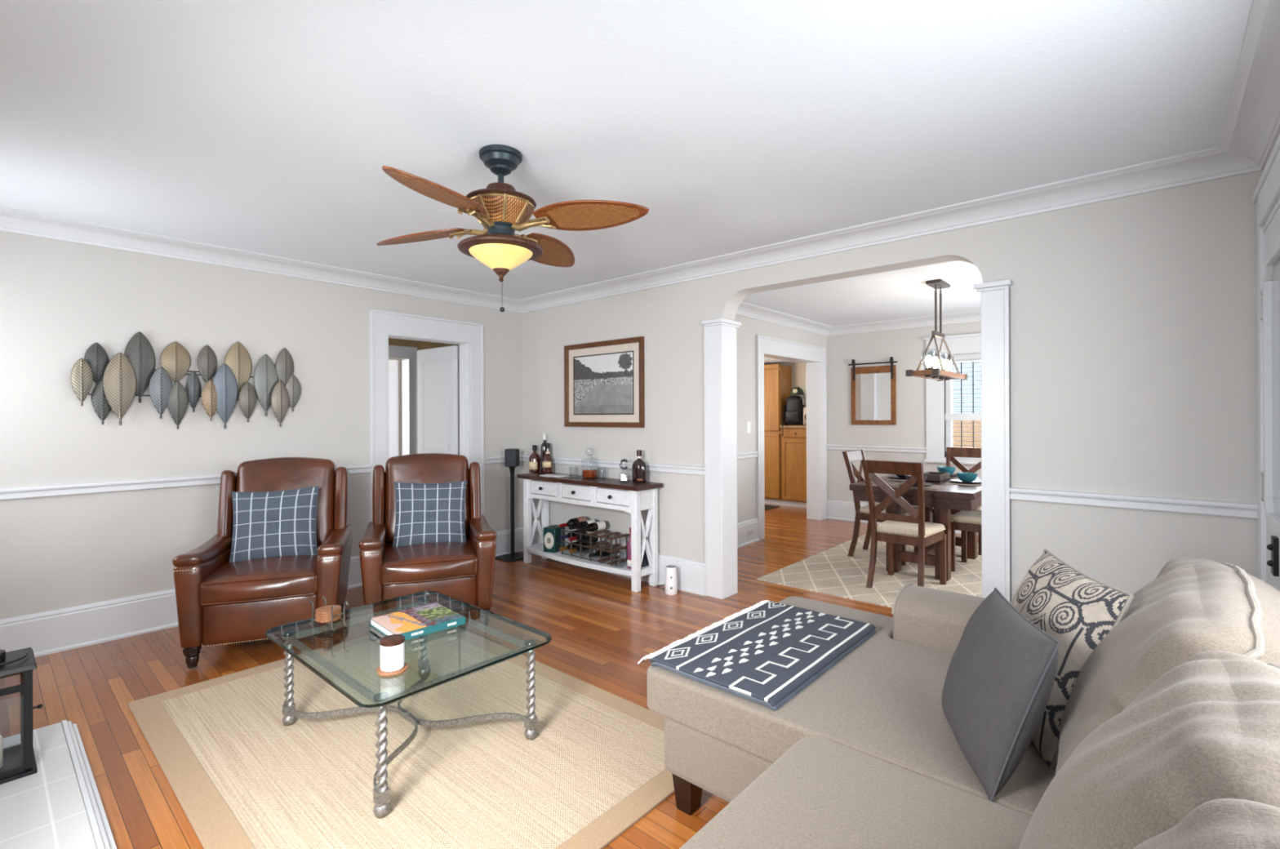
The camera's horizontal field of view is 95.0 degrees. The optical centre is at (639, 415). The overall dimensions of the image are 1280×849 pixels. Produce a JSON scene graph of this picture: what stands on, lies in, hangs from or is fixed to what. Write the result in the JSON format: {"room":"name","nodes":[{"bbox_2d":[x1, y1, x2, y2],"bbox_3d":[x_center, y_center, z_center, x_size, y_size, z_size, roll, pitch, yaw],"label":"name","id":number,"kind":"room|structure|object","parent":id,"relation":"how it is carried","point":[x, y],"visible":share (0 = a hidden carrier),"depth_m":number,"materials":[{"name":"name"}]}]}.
{"room":"living room","nodes":[
{"label":"living room","id":0,"kind":"room"},
{"bbox_2d":[0,231,522,619],"bbox_3d":[-2.557,0.119,4.487,0.130,2.500,4.320,0,0,41],"label":"wall","id":1,"kind":"structure","parent":0,"point":[59,299],"depth_m":3.76,"materials":[{"name":"grey paint"}]},
{"bbox_2d":[70,331,301,429],"bbox_3d":[-2.936,-0.217,3.908,0.082,0.614,1.240,0,0,43],"label":"wall sculpture","id":2,"kind":"object","parent":1,"relation":"attached to","point":[126,375],"visible":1,"depth_m":3.82,"materials":[{"name":"metal"}]},
{"bbox_2d":[0,526,522,657],"bbox_3d":[-2.490,1.249,4.432,0.036,0.240,3.980,0,0,41],"label":"baseboard","id":3,"kind":"structure","parent":1,"relation":"attached to","point":[55,631],"depth_m":3.55,"materials":[{"name":"white paint"}]},
{"bbox_2d":[0,454,522,500],"bbox_3d":[-2.496,0.432,4.434,0.030,0.067,3.980,0,0,41],"label":"trim","id":4,"kind":"structure","parent":1,"relation":"attached to","point":[48,491],"depth_m":3.62,"materials":[{"name":"white paint"}]},
{"bbox_2d":[369,309,484,521],"bbox_3d":[-1.899,0.249,5.224,0.180,2.235,1.064,0,0,41],"label":"door frame","id":5,"kind":"structure","parent":1,"relation":"in","point":[384,325],"depth_m":5.17,"materials":[{"name":"white paint"}]},
{"bbox_2d":[417,345,457,454],"bbox_3d":[-1.992,0.345,5.761,0.668,2.020,0.047,0,0,39],"label":"door","id":6,"kind":"structure","parent":5,"relation":"attached to","point":[437,367],"depth_m":5.73,"materials":[{"name":"white paint"}]},
{"bbox_2d":[388,357,401,455],"bbox_3d":[-3.464,0.123,6.610,0.100,2.500,2.800,0,0,41],"label":"wall","id":7,"kind":"structure","parent":0,"point":[389,358],"depth_m":7.14,"materials":[{"name":"grey paint"}]},
{"bbox_2d":[388,337,459,454],"bbox_3d":[-2.767,0.120,5.994,0.140,2.500,2.800,0,0,41],"label":"wall","id":8,"kind":"structure","parent":0,"point":[420,345],"depth_m":6.38,"materials":[{"name":"beige paint"}]},
{"bbox_2d":[388,345,417,455],"bbox_3d":[-2.748,0.320,5.992,0.170,2.100,0.922,0,0,41],"label":"door frame","id":9,"kind":"structure","parent":8,"relation":"in","point":[409,366],"depth_m":6.25,"materials":[{"name":"white paint"}]},
{"bbox_2d":[388,360,398,458],"bbox_3d":[-2.951,0.381,6.298,0.700,1.960,0.047,0,0,0],"label":"door","id":10,"kind":"structure","parent":9,"relation":"attached to","point":[393,364],"depth_m":6.28,"materials":[{"name":"white paint"}]},
{"bbox_2d":[0,503,977,848],"bbox_3d":[0.444,1.397,5.363,7.800,0.080,9.900,0,0,41],"label":"floor","id":11,"kind":"structure","parent":0,"point":[600,628],"depth_m":3.35,"materials":[{"name":"brown wood"}]},
{"bbox_2d":[0,720,116,848],"bbox_3d":[-2.165,1.341,1.893,1.335,0.054,0.605,0,0,41],"label":"hearth","id":12,"kind":"object","parent":11,"relation":"on","point":[59,806],"visible":1,"depth_m":2.01,"materials":[{"name":"white tile"}]},
{"bbox_2d":[0,647,42,784],"bbox_3d":[-2.394,1.097,2.160,0.253,0.443,0.274,0,0,41],"label":"lantern","id":13,"kind":"object","parent":12,"relation":"on","point":[19,760],"visible":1,"depth_m":2.16,"materials":[{"name":"black metal"}]},
{"bbox_2d":[127,626,674,848],"bbox_3d":[-1.025,1.357,2.584,2.350,0.011,1.570,0,0,41],"label":"area rug","id":14,"kind":"object","parent":11,"relation":"on","point":[593,767],"visible":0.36,"depth_m":2.31,"materials":[{"name":"fabric"}]},
{"bbox_2d":[172,457,353,668],"bbox_3d":[-2.245,0.817,3.626,0.810,1.078,0.919,0,0,-21],"label":"leather armchair","id":15,"kind":"object","parent":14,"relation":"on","point":[220,601],"visible":0.83,"depth_m":3.33,"materials":[{"name":"brown leather"}]},
{"bbox_2d":[199,555,318,606],"bbox_3d":[-2.205,0.958,3.520,0.580,0.197,0.691,0,0,-21],"label":"seat cushion","id":16,"kind":"object","parent":15,"relation":"on","point":[277,580],"depth_m":3.27,"materials":[{"name":"leather"}]},
{"bbox_2d":[229,485,319,562],"bbox_3d":[-2.284,0.690,3.670,0.490,0.464,0.210,0,0,-22],"label":"throw pillow","id":17,"kind":"object","parent":15,"relation":"on","point":[267,524],"visible":0.94,"depth_m":3.62,"materials":[{"name":"fabric"}]},
{"bbox_2d":[265,591,551,817],"bbox_3d":[-1.000,1.142,2.515,1.050,0.421,0.800,0,0,41],"label":"coffee table","id":18,"kind":"object","parent":14,"relation":"on","point":[381,792],"visible":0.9,"depth_m":2.45,"materials":[{"name":"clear glass"}]},
{"bbox_2d":[308,595,348,631],"bbox_3d":[-1.379,0.875,2.595,0.178,0.114,0.067,0,0,26],"label":"holder","id":19,"kind":"object","parent":18,"relation":"on","point":[323,597],"visible":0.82,"depth_m":2.59,"materials":[{"name":"grey metal"}]},
{"bbox_2d":[315,615,341,622],"bbox_3d":[-1.379,0.895,2.595,0.104,0.008,0.104,0,0,41],"label":"coaster","id":20,"kind":"object","parent":19,"relation":"in","point":[338,618],"visible":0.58,"depth_m":2.55,"materials":[{"name":"brown wood"}]},
{"bbox_2d":[315,614,341,620],"bbox_3d":[-1.379,0.886,2.596,0.103,0.008,0.103,0,0,1],"label":"coaster","id":21,"kind":"object","parent":20,"relation":"on","point":[337,616],"visible":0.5,"depth_m":2.55,"materials":[{"name":"brown wood"}]},
{"bbox_2d":[315,611,341,618],"bbox_3d":[-1.379,0.876,2.595,0.104,0.008,0.104,0,0,-39],"label":"coaster","id":22,"kind":"object","parent":21,"relation":"on","point":[317,616],"visible":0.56,"depth_m":2.55,"materials":[{"name":"brown wood"}]},
{"bbox_2d":[315,609,341,616],"bbox_3d":[-1.379,0.867,2.595,0.103,0.008,0.105,0,0,11],"label":"coaster","id":23,"kind":"object","parent":22,"relation":"on","point":[340,611],"visible":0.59,"depth_m":2.55,"materials":[{"name":"brown wood"}]},
{"bbox_2d":[315,604,341,613],"bbox_3d":[-1.379,0.858,2.595,0.102,0.008,0.104,0,0,-29],"label":"coaster","id":24,"kind":"object","parent":23,"relation":"on","point":[326,609],"visible":0.97,"depth_m":2.58,"materials":[{"name":"brown wood"}]},
{"bbox_2d":[376,662,408,676],"bbox_3d":[-0.905,0.926,2.144,0.108,0.009,0.108,0,0,41],"label":"coaster","id":25,"kind":"object","parent":18,"relation":"on","point":[379,671],"visible":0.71,"depth_m":2.11,"materials":[{"name":"brown wood"}]},
{"bbox_2d":[379,634,404,671],"bbox_3d":[-0.906,0.868,2.144,0.085,0.108,0.085,0,0,41],"label":"candle jar","id":26,"kind":"object","parent":25,"relation":"on","point":[392,646],"visible":1,"depth_m":2.11,"materials":[{"name":"white ceramic"}]},
{"bbox_2d":[368,601,465,639],"bbox_3d":[-0.994,0.915,2.615,0.310,0.032,0.297,0,0,-45],"label":"picture book","id":27,"kind":"object","parent":18,"relation":"on","point":[426,619],"visible":1,"depth_m":2.58,"materials":[{"name":"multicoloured paper"}]},
{"bbox_2d":[359,453,497,640],"bbox_3d":[-1.440,0.814,4.002,0.810,1.078,0.919,0,0,-21],"label":"leather armchair","id":28,"kind":"object","parent":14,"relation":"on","point":[464,571],"visible":0.75,"depth_m":3.73,"materials":[{"name":"brown leather"}]},
{"bbox_2d":[392,480,466,546],"bbox_3d":[-1.449,0.686,4.057,0.494,0.463,0.210,0,0,-22],"label":"throw pillow","id":29,"kind":"object","parent":28,"relation":"on","point":[426,513],"visible":0.95,"depth_m":4.00,"materials":[{"name":"fabric"}]},
{"bbox_2d":[381,537,478,586],"bbox_3d":[-1.398,0.955,3.896,0.580,0.197,0.691,0,0,-21],"label":"seat cushion","id":30,"kind":"object","parent":28,"relation":"on","point":[432,563],"depth_m":3.65,"materials":[{"name":"leather"}]},
{"bbox_2d":[495,466,524,562],"bbox_3d":[-1.225,0.925,5.629,0.260,0.878,0.260,0,0,41],"label":"speaker stand","id":31,"kind":"object","parent":11,"relation":"on","point":[512,557],"visible":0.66,"depth_m":5.61,"materials":[{"name":"black metal"}]},
{"bbox_2d":[504,448,519,466],"bbox_3d":[-1.227,0.402,5.629,0.119,0.168,0.119,0,0,6],"label":"speaker","id":32,"kind":"object","parent":31,"relation":"on","point":[511,455],"visible":1,"depth_m":5.57},
{"bbox_2d":[517,471,662,592],"bbox_3d":[-0.483,0.951,5.049,1.490,0.820,0.335,0,0,41],"label":"console table","id":33,"kind":"object","parent":11,"relation":"on","point":[628,496],"visible":0.97,"depth_m":4.78,"materials":[{"name":"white wood"}]},
{"bbox_2d":[528,444,540,472],"bbox_3d":[-1.011,0.412,5.623,0.109,0.262,0.110,0,0,41],"label":"bottle","id":34,"kind":"object","parent":33,"relation":"on","point":[534,459],"visible":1,"depth_m":5.58,"materials":[{"name":"orange glass"}]},
{"bbox_2d":[540,433,546,472],"bbox_3d":[-0.911,0.358,5.601,0.078,0.370,0.078,0,0,41],"label":"bottle","id":35,"kind":"object","parent":33,"relation":"on","point":[543,448],"visible":0.66,"depth_m":5.57,"materials":[{"name":"black"}]},
{"bbox_2d":[542,443,553,474],"bbox_3d":[-0.863,0.400,5.492,0.100,0.285,0.100,0,0,41],"label":"bottle","id":36,"kind":"object","parent":33,"relation":"on","point":[548,461],"visible":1,"depth_m":5.46,"materials":[{"name":"orange glass"}]},
{"bbox_2d":[543,524,564,552],"bbox_3d":[-0.770,1.090,5.251,0.120,0.235,0.174,0,0,23],"label":"gift box","id":37,"kind":"object","parent":33,"relation":"on","point":[552,541],"visible":0.96,"depth_m":5.18,"materials":[{"name":"teal cardboard"}]},
{"bbox_2d":[527,543,649,576],"bbox_3d":[-0.490,1.226,5.040,1.320,0.040,0.310,0,0,41],"label":"shelf","id":38,"kind":"object","parent":33,"relation":"attached to","point":[620,568],"depth_m":4.89,"materials":[{"name":"white"}]},
{"bbox_2d":[582,447,598,478],"bbox_3d":[-0.436,0.410,5.097,0.120,0.262,0.120,0,0,29],"label":"decanter","id":39,"kind":"object","parent":33,"relation":"on","point":[586,473],"visible":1,"depth_m":5.06,"materials":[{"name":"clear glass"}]},
{"bbox_2d":[560,528,630,565],"bbox_3d":[-0.388,1.092,4.963,0.628,0.228,0.224,0,0,41],"label":"wine rack","id":40,"kind":"object","parent":33,"relation":"on","point":[607,545],"visible":0.89,"depth_m":4.86,"materials":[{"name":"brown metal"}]},
{"bbox_2d":[559,515,589,527],"bbox_3d":[-0.578,0.941,5.123,0.090,0.090,0.310,0,0,41],"label":"wine bottle","id":41,"kind":"object","parent":40,"relation":"on","point":[571,522],"visible":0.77,"depth_m":5.09,"materials":[{"name":"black glass"}]},
{"bbox_2d":[568,519,598,529],"bbox_3d":[-0.488,0.944,5.044,0.076,0.076,0.310,0,0,41],"label":"wine bottle","id":42,"kind":"object","parent":40,"relation":"on","point":[584,523],"visible":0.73,"depth_m":5.00,"materials":[{"name":"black glass"}]},
{"bbox_2d":[568,542,599,553],"bbox_3d":[-0.487,1.140,5.044,0.074,0.074,0.310,0,0,41],"label":"wine bottle","id":43,"kind":"object","parent":40,"relation":"in","point":[584,549],"visible":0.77,"depth_m":5.01,"materials":[{"name":"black glass"}]},
{"bbox_2d":[578,520,608,532],"bbox_3d":[-0.398,0.944,4.964,0.076,0.076,0.310,0,0,41],"label":"wine bottle","id":44,"kind":"object","parent":40,"relation":"on","point":[602,525],"visible":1,"depth_m":4.95,"materials":[{"name":"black glass"}]},
{"bbox_2d":[578,533,608,543],"bbox_3d":[-0.397,1.040,4.964,0.076,0.076,0.310,0,0,41],"label":"wine bottle","id":45,"kind":"object","parent":40,"relation":"in","point":[594,540],"visible":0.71,"depth_m":4.92,"materials":[{"name":"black glass"}]},
{"bbox_2d":[588,546,618,557],"bbox_3d":[-0.307,1.139,4.885,0.074,0.074,0.310,0,0,41],"label":"wine bottle","id":46,"kind":"object","parent":40,"relation":"in","point":[604,553],"visible":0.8,"depth_m":4.84,"materials":[{"name":"black glass"}]},
{"bbox_2d":[626,527,631,568],"bbox_3d":[-0.069,1.044,4.632,0.068,0.320,0.068,0,0,41],"label":"bottle","id":47,"kind":"object","parent":33,"relation":"on","point":[628,544],"visible":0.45,"depth_m":4.61,"materials":[{"name":"pink glass"}]},
{"bbox_2d":[631,449,646,483],"bbox_3d":[-0.006,0.408,4.730,0.144,0.262,0.079,0,0,41],"label":"bottle","id":48,"kind":"object","parent":33,"relation":"on","point":[638,467],"visible":1,"depth_m":4.69,"materials":[{"name":"black glass"}]},
{"bbox_2d":[665,564,677,595],"bbox_3d":[0.238,1.254,4.477,0.096,0.208,0.096,0,0,1],"label":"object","id":49,"kind":"object","parent":11,"relation":"on","point":[671,581],"visible":1,"depth_m":4.44,"materials":[{"name":"white"}]},
{"bbox_2d":[764,364,791,500],"bbox_3d":[2.003,0.246,9.154,0.605,2.050,0.388,0,0,41],"label":"tall cabinet","id":50,"kind":"object","parent":11,"relation":"on","point":[777,378],"visible":0.45,"depth_m":8.90,"materials":[{"name":"brown wood"}]},
{"bbox_2d":[764,498,806,507],"bbox_3d":[2.255,1.310,8.773,1.600,0.080,0.030,0,0,41],"label":"baseboard","id":51,"kind":"structure","parent":11,"relation":"on","point":[803,504],"depth_m":8.81,"materials":[{"name":"white paint"}]},
{"bbox_2d":[780,425,806,502],"bbox_3d":[2.587,0.707,8.631,0.950,1.125,0.421,0,0,41],"label":"base cabinet","id":52,"kind":"object","parent":11,"relation":"on","point":[793,439],"visible":0.45,"depth_m":8.67,"materials":[{"name":"brown wood"}]},
{"bbox_2d":[780,425,806,427],"bbox_3d":[2.592,0.162,8.639,0.950,0.035,0.400,0,0,41],"label":"countertop","id":53,"kind":"structure","parent":52,"relation":"on","point":[784,426],"depth_m":8.65,"materials":[{"name":"brown"}]},
{"bbox_2d":[782,386,804,435],"bbox_3d":[2.320,-0.062,8.781,0.320,0.736,0.351,0,0,33],"label":"backpack","id":54,"kind":"object","parent":53,"relation":"on","point":[793,408],"depth_m":8.73,"materials":[{"name":"black fabric"}]},
{"bbox_2d":[756,533,982,607],"bbox_3d":[2.837,1.344,4.987,2.615,0.008,2.695,0,0,41],"label":"area rug","id":55,"kind":"object","parent":11,"relation":"on","point":[831,571],"visible":0.36,"depth_m":4.90,"materials":[{"name":"beige carpet"}]},
{"bbox_2d":[842,449,918,565],"bbox_3d":[2.303,0.842,5.600,0.579,1.000,0.450,0,0,41],"label":"dining chair","id":56,"kind":"object","parent":55,"relation":"on","point":[861,513],"visible":0.42,"depth_m":5.58,"materials":[{"name":"brown wood"}]},
{"bbox_2d":[862,459,946,587],"bbox_3d":[2.086,0.843,4.622,0.450,1.000,0.579,0,0,43],"label":"dining chair","id":57,"kind":"object","parent":55,"relation":"on","point":[913,530],"visible":0.98,"depth_m":4.51,"materials":[{"name":"brown wood"}]},
{"bbox_2d":[848,474,981,581],"bbox_3d":[2.656,0.965,5.302,0.960,0.752,1.470,0,0,41],"label":"dining table","id":58,"kind":"object","parent":55,"relation":"on","point":[958,497],"visible":0.44,"depth_m":4.81,"materials":[{"name":"brown wood"}]},
{"bbox_2d":[924,471,950,482],"bbox_3d":[2.675,0.556,5.324,0.180,0.065,0.320,0,0,41],"label":"wooden tray","id":59,"kind":"object","parent":58,"relation":"on","point":[931,477],"visible":0.77,"depth_m":5.22,"materials":[{"name":"brown wood"}]},
{"bbox_2d":[943,480,981,486],"bbox_3d":[2.854,0.586,5.112,0.280,0.004,0.400,0,0,41],"label":"placemat","id":60,"kind":"object","parent":58,"relation":"on","point":[951,482],"visible":0.48,"depth_m":5.04,"materials":[{"name":"beige fabric"}]},
{"bbox_2d":[950,479,981,483],"bbox_3d":[2.854,0.575,5.112,0.260,0.018,0.260,0,0,41],"label":"dinner plate","id":61,"kind":"object","parent":60,"relation":"on","point":[953,480],"visible":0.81,"depth_m":5.10,"materials":[{"name":"grey ceramic"}]},
{"bbox_2d":[956,471,977,482],"bbox_3d":[2.854,0.538,5.112,0.164,0.075,0.164,0,0,41],"label":"bowl","id":62,"kind":"object","parent":61,"relation":"on","point":[962,476],"visible":0.98,"depth_m":5.07,"materials":[{"name":"teal ceramic"}]},
{"bbox_2d":[932,447,982,555],"bbox_3d":[3.296,0.838,5.966,0.450,1.000,0.579,0,0,41],"label":"dining chair","id":63,"kind":"object","parent":55,"relation":"on","point":[951,452],"visible":0.1,"depth_m":6.15,"materials":[{"name":"brown wood"}]},
{"bbox_2d":[951,510,981,571],"bbox_3d":[3.027,0.839,5.040,0.579,1.000,0.450,0,0,41],"label":"dining chair","id":64,"kind":"object","parent":55,"relation":"on","point":[963,521],"visible":0.31,"depth_m":5.04,"materials":[{"name":"brown wood"}]},
{"bbox_2d":[647,558,1279,848],"bbox_3d":[0.528,0.866,1.386,1.665,0.983,2.653,0,0,41],"label":"sectional sofa","id":65,"kind":"object","parent":11,"relation":"on","point":[1170,730],"visible":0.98,"depth_m":1.29,"materials":[{"name":"fabric"}]},
{"bbox_2d":[637,600,875,711],"bbox_3d":[0.470,0.869,2.242,0.553,0.043,0.845,0,0,41],"label":"throw blanket","id":66,"kind":"object","parent":65,"relation":"on","point":[766,653],"visible":1,"depth_m":2.13,"materials":[{"name":"fabric"}]},
{"bbox_2d":[647,595,1057,816],"bbox_3d":[0.847,0.952,2.058,1.255,0.143,1.118,0,0,41],"label":"seat cushion","id":67,"kind":"object","parent":65,"relation":"on","point":[882,700],"depth_m":1.79,"materials":[{"name":"fabric"}]},
{"bbox_2d":[679,736,1031,848],"bbox_3d":[0.406,0.951,1.075,0.655,0.149,0.924,0,0,41],"label":"seat cushion","id":68,"kind":"object","parent":65,"relation":"on","point":[824,792],"depth_m":1.30,"materials":[{"name":"fabric"}]},
{"bbox_2d":[941,586,1060,801],"bbox_3d":[0.922,0.693,1.527,0.211,0.380,0.433,0,0,17],"label":"throw pillow","id":69,"kind":"object","parent":65,"relation":"on","point":[1001,674],"visible":1,"depth_m":1.39,"materials":[{"name":"grey fabric"}]},
{"bbox_2d":[1010,548,1133,768],"bbox_3d":[1.173,0.661,1.685,0.242,0.455,0.507,0,0,15],"label":"throw pillow","id":70,"kind":"object","parent":65,"relation":"on","point":[1078,610],"visible":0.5,"depth_m":1.51,"materials":[{"name":"fabric"}]},
{"bbox_2d":[1017,650,1279,848],"bbox_3d":[0.820,0.664,0.852,0.474,0.578,0.570,0,0,41],"label":"cushion","id":71,"kind":"object","parent":65,"relation":"on","point":[1207,729],"depth_m":0.80,"materials":[{"name":"fabric"}]},
{"bbox_2d":[1055,558,1279,774],"bbox_3d":[1.328,0.662,1.430,0.463,0.571,0.890,0,0,41],"label":"cushion","id":72,"kind":"object","parent":65,"relation":"on","point":[1193,606],"depth_m":1.27,"materials":[{"name":"fabric"}]},
{"bbox_2d":[1133,798,1279,848],"bbox_3d":[0.428,0.665,0.411,0.467,0.573,0.720,0,0,41],"label":"cushion","id":73,"kind":"object","parent":65,"relation":"on","point":[1180,823],"depth_m":0.61,"materials":[{"name":"fabric"}]},
{"bbox_2d":[0,0,1253,326],"bbox_3d":[-0.142,-1.190,4.825,7.650,0.100,8.030,0,0,41],"label":"ceiling","id":74,"kind":"structure","parent":0,"point":[271,127],"depth_m":2.22,"materials":[{"name":"white paint"}]},
{"bbox_2d":[376,144,648,311],"bbox_3d":[-0.604,-0.794,2.546,0.971,0.689,0.971,0,0,-25],"label":"ceiling fan","id":75,"kind":"object","parent":74,"relation":"hanging from","point":[501,210],"visible":1,"depth_m":2.46,"materials":[{"name":"brown wood"}]},
{"bbox_2d":[905,279,968,381],"bbox_3d":[2.585,-0.736,5.078,0.248,0.830,0.960,0,0,41],"label":"linear pendant","id":76,"kind":"object","parent":74,"relation":"hanging from","point":[939,374],"visible":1,"depth_m":5.01,"materials":[{"name":"brown wood"}]},
{"bbox_2d":[924,355,933,377],"bbox_3d":[2.398,-0.413,4.865,0.060,0.185,0.060,0,0,41],"label":"bulb","id":77,"kind":"object","parent":76,"relation":"attached to","point":[928,361],"depth_m":4.85,"materials":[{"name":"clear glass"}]},
{"bbox_2d":[932,356,939,377],"bbox_3d":[2.524,-0.413,5.007,0.060,0.185,0.060,0,0,41],"label":"bulb","id":78,"kind":"object","parent":76,"relation":"attached to","point":[934,358],"depth_m":4.99,"materials":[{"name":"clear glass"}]},
{"bbox_2d":[937,358,945,379],"bbox_3d":[2.650,-0.414,5.149,0.060,0.185,0.060,0,0,41],"label":"bulb","id":79,"kind":"object","parent":76,"relation":"attached to","point":[943,362],"depth_m":5.13,"materials":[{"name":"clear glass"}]},
{"bbox_2d":[943,359,951,380],"bbox_3d":[2.775,-0.414,5.292,0.060,0.185,0.060,0,0,41],"label":"bulb","id":80,"kind":"object","parent":76,"relation":"attached to","point":[947,366],"depth_m":5.27,"materials":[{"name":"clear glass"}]},
{"bbox_2d":[734,315,827,523],"bbox_3d":[1.265,0.104,6.495,0.160,2.500,3.750,0,0,41],"label":"wall","id":81,"kind":"structure","parent":0,"point":[746,333],"depth_m":6.27,"materials":[{"name":"grey paint"}]},
{"bbox_2d":[755,334,826,539],"bbox_3d":[1.781,0.237,7.071,0.210,2.230,1.743,0,0,41],"label":"door frame","id":82,"kind":"structure","parent":81,"relation":"in","point":[814,357],"depth_m":7.56,"materials":[{"name":"white paint"}]},
{"bbox_2d":[764,356,798,364],"bbox_3d":[0.879,-0.864,8.140,2.590,0.100,4.250,0,0,41],"label":"ceiling","id":83,"kind":"structure","parent":0,"point":[767,361],"depth_m":8.81,"materials":[{"name":"white paint"}]},
{"bbox_2d":[769,362,806,425],"bbox_3d":[2.075,0.151,9.443,2.850,2.400,0.100,0,0,41],"label":"wall","id":84,"kind":"structure","parent":0,"point":[798,369],"depth_m":9.04,"materials":[{"name":"beige paint"}]},
{"bbox_2d":[521,170,1263,602],"bbox_3d":[0.810,0.106,4.281,5.450,2.500,0.170,0,0,41],"label":"wall","id":85,"kind":"structure","parent":0,"point":[1133,332],"depth_m":2.93,"materials":[{"name":"grey paint"}]},
{"bbox_2d":[564,336,644,427],"bbox_3d":[-0.336,-0.277,5.156,0.968,0.756,0.033,0,0,41],"label":"framed photo","id":86,"kind":"object","parent":85,"relation":"attached to","point":[604,380],"visible":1,"depth_m":5.13,"materials":[{"name":"brown wood"}]},
{"bbox_2d":[573,351,632,413],"bbox_3d":[-0.334,-0.277,5.158,0.730,0.516,0.001,0,0,41],"label":"print","id":87,"kind":"object","parent":86,"relation":"attached to","point":[603,380],"depth_m":5.15},
{"bbox_2d":[522,526,705,595],"bbox_3d":[0.739,1.236,4.210,5.170,0.240,0.036,0,0,41],"label":"baseboard","id":88,"kind":"structure","parent":85,"relation":"attached to","point":[691,574],"depth_m":4.57,"materials":[{"name":"white paint"}]},
{"bbox_2d":[0,0,1279,313],"bbox_3d":[-0.576,-1.089,2.733,5.170,0.098,3.980,0,0,41],"label":"trim","id":89,"kind":"structure","parent":85,"relation":"attached to","point":[1251,128],"depth_m":3.33,"materials":[{"name":"white paint"}]},
{"bbox_2d":[697,539,705,562],"bbox_3d":[0.470,1.032,4.467,0.088,0.160,0.006,0,0,41],"label":"wall plate","id":90,"kind":"object","parent":85,"relation":"attached to","point":[700,544],"visible":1,"depth_m":4.47,"materials":[{"name":"white plastic"}]},
{"bbox_2d":[701,318,741,599],"bbox_3d":[0.622,0.321,4.448,0.185,2.072,0.270,0,0,41],"label":"column","id":91,"kind":"structure","parent":85,"relation":"attached to","point":[719,334],"depth_m":4.38,"materials":[{"name":"white paint"}]},
{"bbox_2d":[735,302,980,336],"bbox_3d":[2.630,-1.102,5.191,3.620,0.098,3.610,0,0,41],"label":"trim","id":92,"kind":"structure","parent":85,"relation":"attached to","point":[744,309],"depth_m":6.90,"materials":[{"name":"white paint"}]},
{"bbox_2d":[521,454,1257,519],"bbox_3d":[0.738,0.420,4.213,5.170,0.067,0.030,0,0,41],"label":"trim","id":93,"kind":"structure","parent":85,"relation":"attached to","point":[1190,506],"depth_m":2.87,"materials":[{"name":"white paint"}]},
{"bbox_2d":[973,279,1012,602],"bbox_3d":[1.981,0.315,3.248,0.176,2.072,0.270,0,0,41],"label":"column","id":94,"kind":"structure","parent":85,"relation":"attached to","point":[994,295],"depth_m":3.16,"materials":[{"name":"white paint"}]},
{"bbox_2d":[826,321,981,508],"bbox_3d":[3.873,0.094,6.599,3.930,2.500,0.140,0,0,41],"label":"wall","id":95,"kind":"structure","parent":0,"point":[907,346],"depth_m":7.28,"materials":[{"name":"grey paint"}]},
{"bbox_2d":[737,444,926,459],"bbox_3d":[2.636,0.412,5.191,3.620,0.067,3.610,0,0,41],"label":"trim","id":96,"kind":"structure","parent":95,"relation":"attached to","point":[846,447],"depth_m":7.18,"materials":[{"name":"white paint"}]},
{"bbox_2d":[737,499,977,547],"bbox_3d":[2.639,1.229,5.191,3.620,0.240,3.610,0,0,41],"label":"baseboard","id":97,"kind":"structure","parent":95,"relation":"attached to","point":[836,509],"depth_m":7.44,"materials":[{"name":"white paint"}]},
{"bbox_2d":[848,356,897,425],"bbox_3d":[2.905,-0.302,7.319,0.600,0.830,0.060,0,0,41],"label":"mirror","id":98,"kind":"object","parent":95,"relation":"attached to","point":[873,388],"visible":1,"depth_m":7.32,"materials":[{"name":"brown wood"}]},
{"bbox_2d":[855,372,890,420],"bbox_3d":[2.918,-0.237,7.332,0.450,0.600,0.012,0,0,41],"label":"mirror glass","id":99,"kind":"object","parent":98,"relation":"attached to","point":[873,389],"depth_m":7.33,"materials":[{"name":"white"}]},
{"bbox_2d":[923,333,981,464],"bbox_3d":[3.898,-0.189,6.543,1.315,1.465,0.190,0,0,41],"label":"window","id":100,"kind":"structure","parent":95,"relation":"in","point":[967,344],"depth_m":6.80,"materials":[{"name":"white paint"}]},
{"bbox_2d":[952,358,981,448],"bbox_3d":[3.921,-0.124,6.572,0.750,1.044,0.035,0,0,41],"label":"window blind","id":101,"kind":"object","parent":100,"relation":"attached to","point":[977,359],"visible":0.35,"depth_m":6.71,"materials":[{"name":"white paint"}]},
{"bbox_3d":[1.422,0.104,0.971,0.150,2.500,3.980,0,0,41],"label":"wall","id":102,"kind":"structure","parent":0,"visible":0},
{"bbox_2d":[1252,133,1279,582],"bbox_3d":[2.235,0.203,2.035,0.040,2.295,1.270,0,0,41],"label":"door","id":103,"kind":"structure","parent":102,"relation":"in","point":[1266,195],"depth_m":2.43,"materials":[{"name":"white paint"}]},
{"bbox_2d":[1260,207,1279,591],"bbox_3d":[2.252,0.293,2.041,0.064,2.095,1.000,0,0,41],"label":"door","id":104,"kind":"structure","parent":103,"relation":"attached to","point":[1270,294],"depth_m":2.23,"materials":[{"name":"white paint"}]},
{"label":"outside","id":105,"kind":"structure","parent":0,"visible":0},
{"bbox_3d":[8.014,1.678,9.551,15.000,0.100,6.400,0,0,41],"label":"ground","id":106,"kind":"structure","parent":105,"visible":0},
{"bbox_2d":[951,360,981,448],"bbox_3d":[8.197,-1.323,10.980,9.600,5.900,4.200,0,0,41],"label":"house","id":107,"kind":"structure","parent":106,"relation":"on","point":[966,432],"depth_m":10.83,"materials":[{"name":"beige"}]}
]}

